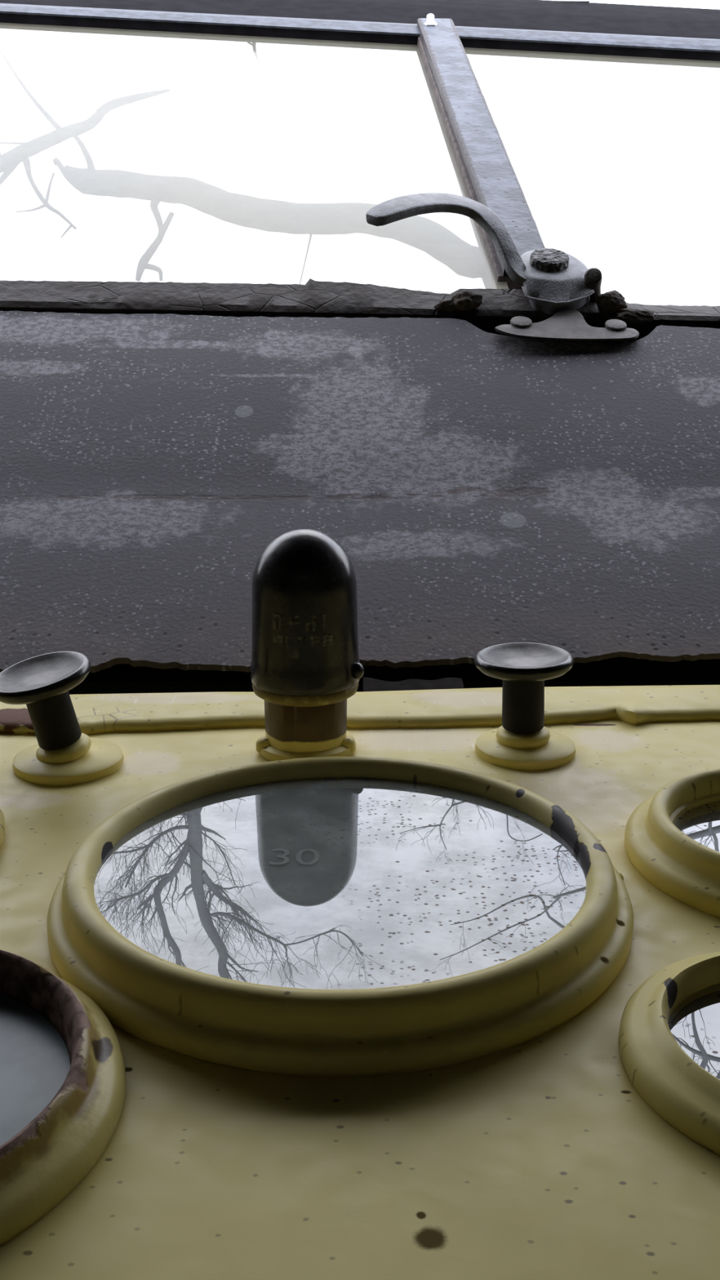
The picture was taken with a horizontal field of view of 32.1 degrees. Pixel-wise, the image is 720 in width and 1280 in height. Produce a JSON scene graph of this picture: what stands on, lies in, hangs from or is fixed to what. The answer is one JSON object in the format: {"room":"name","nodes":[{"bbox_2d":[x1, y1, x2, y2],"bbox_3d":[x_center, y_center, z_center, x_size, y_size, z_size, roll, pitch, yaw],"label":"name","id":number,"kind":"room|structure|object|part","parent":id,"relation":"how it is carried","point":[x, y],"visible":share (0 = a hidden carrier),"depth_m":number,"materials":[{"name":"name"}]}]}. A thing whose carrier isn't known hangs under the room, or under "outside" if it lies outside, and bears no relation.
{"room":"old vehicle cab","nodes":[
{"label":"old vehicle cab","id":0,"kind":"room"},
{"bbox_2d":[0,642,719,1279],"bbox_3d":[-0.004,0.153,0.274,0.800,0.255,0.313,0,16,0],"label":"dashboard","id":1,"kind":"object","parent":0,"point":[540,1157],"depth_m":0.20,"materials":[{"name":"paint"}]},
{"bbox_2d":[0,808,5,848],"bbox_3d":[-0.117,0.043,0.284,0.071,0.011,0.071,0,16,0],"label":"gauge","id":2,"kind":"object","parent":1,"relation":"on","point":[2,829],"visible":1,"depth_m":0.29,"materials":[{"name":"paint"}]},
{"bbox_3d":[-0.081,0.021,0.332,0.012,0.022,0.012,-11,22,3],"label":"stem","id":3,"kind":"part","parent":1,"relation":"part of","materials":[{"name":"black plastic"}]},
{"bbox_3d":[-0.080,0.019,0.332,0.033,0.030,0.030,0,16,0],"label":"pull knob","id":4,"kind":"part","parent":1,"relation":"part of","materials":[{"name":"black plastic"}]},
{"bbox_2d":[0,949,126,1246],"bbox_3d":[-0.079,0.069,0.194,0.084,0.010,0.084,0,16,0],"label":"gauge","id":5,"kind":"object","parent":1,"relation":"on","point":[63,1080],"visible":1,"depth_m":0.19,"materials":[{"name":"paint"}]},
{"bbox_3d":[-0.079,0.072,0.195,0.066,0.002,0.066,2,16,7],"label":"glass","id":6,"kind":"part","parent":5,"relation":"part of","materials":[{"name":"glass"}]},
{"bbox_2d":[12,737,124,785],"bbox_3d":[-0.078,0.032,0.336,0.029,0.003,0.029,0,16,0],"label":"washer","id":7,"kind":"object","parent":1,"relation":"in","point":[53,761],"depth_m":0.33,"materials":[{"name":"paint"}]},
{"bbox_2d":[250,528,364,761],"bbox_3d":[-0.014,0.001,0.339,0.031,0.062,0.030,0,16,0],"label":"warning lamp","id":8,"kind":"object","parent":1,"relation":"on","point":[305,664],"visible":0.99,"depth_m":0.33,"materials":[{"name":"paint"}]},
{"bbox_2d":[264,698,346,752],"bbox_3d":[-0.015,0.021,0.345,0.023,0.019,0.023,0,16,0],"label":"socket","id":9,"kind":"object","parent":8,"relation":"attached to","point":[291,725],"depth_m":0.34,"materials":[{"name":"paint"}]},
{"bbox_2d":[46,756,633,1076],"bbox_3d":[-0.004,0.049,0.259,0.119,0.012,0.119,0,16,0],"label":"gauge","id":10,"kind":"object","parent":1,"relation":"on","point":[319,916],"visible":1,"depth_m":0.24,"materials":[{"name":"paint"}]},
{"bbox_3d":[-0.004,0.048,0.259,0.100,0.002,0.100,0,15,0],"label":"glass","id":11,"kind":"part","parent":10,"relation":"part of","materials":[{"name":"clear glass"}]},
{"bbox_2d":[68,680,719,694],"bbox_3d":[-0.004,0.037,0.459,0.850,0.005,0.130,0,16,0],"label":"trim","id":12,"kind":"structure","parent":1,"relation":"attached to","point":[85,686],"depth_m":0.52,"materials":[{"name":"black rubber"}]},
{"bbox_2d":[0,310,719,672],"bbox_3d":[-0.013,-0.082,0.557,0.829,0.130,0.253,0,16,0],"label":"panel","id":13,"kind":"object","parent":12,"relation":"on","point":[480,489],"visible":0.91,"depth_m":0.55,"materials":[{"name":"grey paint"}]},
{"bbox_2d":[363,677,464,691],"bbox_3d":[0.018,0.029,0.412,0.033,0.028,0.026,0,16,0],"label":"wood strip","id":14,"kind":"object","parent":12,"relation":"on","point":[370,684],"visible":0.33,"depth_m":0.41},
{"bbox_3d":[0.045,0.018,0.343,0.012,0.022,0.012,-1,16,0],"label":"stem","id":15,"kind":"part","parent":1,"relation":"part of","materials":[{"name":"black plastic"}]},
{"bbox_3d":[0.045,0.017,0.342,0.028,0.028,0.028,0,16,0],"label":"pull knob","id":16,"kind":"part","parent":1,"relation":"part of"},
{"bbox_2d":[475,728,575,769],"bbox_3d":[0.046,0.029,0.345,0.028,0.003,0.027,0,16,0],"label":"washer","id":17,"kind":"object","parent":1,"relation":"in","point":[522,748],"depth_m":0.34,"materials":[{"name":"paint"}]},
{"bbox_2d":[617,951,719,1155],"bbox_3d":[0.074,0.067,0.206,0.062,0.008,0.062,0,16,0],"label":"gauge","id":18,"kind":"object","parent":1,"relation":"on","point":[668,1039],"visible":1,"depth_m":0.21,"materials":[{"name":"paint"}]},
{"bbox_3d":[0.074,0.069,0.207,0.046,0.002,0.046,8,18,26],"label":"glass","id":19,"kind":"part","parent":18,"relation":"part of","materials":[{"name":"clear glass"}]},
{"bbox_2d":[624,767,719,917],"bbox_3d":[0.096,0.044,0.280,0.072,0.010,0.072,0,16,0],"label":"gauge","id":20,"kind":"object","parent":1,"relation":"on","point":[672,838],"visible":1,"depth_m":0.28,"materials":[{"name":"paint"}]},
{"bbox_3d":[0.096,0.046,0.281,0.051,0.002,0.051,-6,17,-20],"label":"glass","id":21,"kind":"part","parent":20,"relation":"part of","materials":[{"name":"clear glass"}]},
{"bbox_2d":[0,0,719,39],"bbox_3d":[0.027,-0.593,1.161,2.148,0.155,0.182,0,16,0],"label":"header beam","id":22,"kind":"structure","parent":0,"point":[535,15],"depth_m":1.12,"materials":[{"name":"metal"}]},
{"bbox_2d":[560,0,590,2],"bbox_3d":[0.209,-0.622,1.216,0.028,0.004,0.010,0,16,0],"label":"bracket","id":23,"kind":"object","parent":22,"relation":"attached to","point":[580,1],"visible":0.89,"depth_m":1.21,"materials":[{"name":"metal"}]},
{"bbox_2d":[83,657,719,680],"bbox_3d":[-0.004,0.279,0.788,1.150,0.880,0.015,0,16,0],"label":"gap","id":24,"kind":"structure","parent":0,"point":[616,668],"depth_m":0.71,"materials":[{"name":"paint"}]},
{"bbox_2d":[0,3,719,342],"bbox_3d":[0.024,-0.353,0.870,1.871,0.319,0.519,0,16,0],"label":"window","id":25,"kind":"structure","parent":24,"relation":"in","point":[485,173],"depth_m":0.83,"materials":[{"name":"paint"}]},
{"bbox_3d":[0.024,-0.515,1.070,1.869,0.107,0.030,0,16,0],"label":"rail","id":26,"kind":"part","parent":25,"relation":"part of","materials":[{"name":"metal"}]},
{"bbox_3d":[-0.003,-0.166,0.676,0.858,0.066,0.041,0,16,0],"label":"rail","id":27,"kind":"part","parent":25,"relation":"part of","materials":[{"name":"paint"}]},
{"bbox_2d":[423,13,437,26],"bbox_3d":[0.059,-0.521,1.053,0.012,0.014,0.013,10,19,30],"label":"stud","id":28,"kind":"object","parent":25,"relation":"attached to","point":[429,17],"visible":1,"depth_m":1.05,"materials":[{"name":"metal"}]},
{"bbox_2d":[433,298,455,311],"bbox_3d":[0.046,-0.175,0.656,0.014,0.007,0.006,0,16,0],"label":"lump","id":29,"kind":"object","parent":25,"relation":"on","point":[444,305],"visible":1,"depth_m":0.65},
{"bbox_2d":[451,289,482,311],"bbox_3d":[0.056,-0.178,0.655,0.016,0.011,0.011,0,16,0],"label":"lump","id":30,"kind":"object","parent":25,"relation":"on","point":[465,300],"visible":1,"depth_m":0.65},
{"bbox_2d":[365,192,639,341],"bbox_3d":[0.073,-0.191,0.638,0.126,0.074,0.091,-7,17,-22],"label":"window latch","id":31,"kind":"object","parent":25,"relation":"attached to","point":[555,282],"depth_m":0.65,"materials":[{"name":"grey metal"}]},
{"bbox_3d":[0.048,-0.209,0.654,0.092,0.049,0.032,-1,16,-5],"label":"lever","id":32,"kind":"part","parent":31,"relation":"part of","materials":[{"name":"metal"}]},
{"bbox_3d":[0.105,-0.161,0.638,0.074,0.015,0.037,0,16,0],"label":"mounting plate","id":33,"kind":"part","parent":31,"relation":"part of","materials":[{"name":"grey metal"}]},
{"bbox_2d":[595,289,627,314],"bbox_3d":[0.132,-0.177,0.655,0.016,0.013,0.010,0,16,0],"label":"lump","id":34,"kind":"object","parent":25,"relation":"on","point":[607,303],"visible":1,"depth_m":0.65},
{"bbox_2d":[608,307,654,325],"bbox_3d":[0.141,-0.169,0.654,0.024,0.010,0.012,0,16,0],"label":"lump","id":35,"kind":"object","parent":25,"relation":"on","point":[631,317],"visible":0.93,"depth_m":0.65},
{"label":"outside","id":36,"kind":"structure","parent":0,"visible":0},
{"bbox_3d":[-0.004,-0.546,7.891,45.000,0.050,45.000,0,16,0],"label":"ground","id":37,"kind":"structure","parent":36,"visible":0},
{"bbox_2d":[0,42,259,238],"bbox_3d":[-1.313,-1.060,4.519,2.108,2.825,0.130,0,16,0],"label":"bare tree","id":38,"kind":"object","parent":37,"relation":"on","point":[10,160],"visible":0.94,"depth_m":4.31,"materials":[{"name":"grey plant"}]},
{"bbox_2d":[52,133,491,288],"bbox_3d":[-0.093,-0.600,4.233,1.759,2.083,0.221,2,16,5],"label":"bare tree","id":39,"kind":"object","parent":37,"relation":"on","point":[424,234],"visible":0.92,"depth_m":3.98,"materials":[{"name":"grey plant"}]}
]}

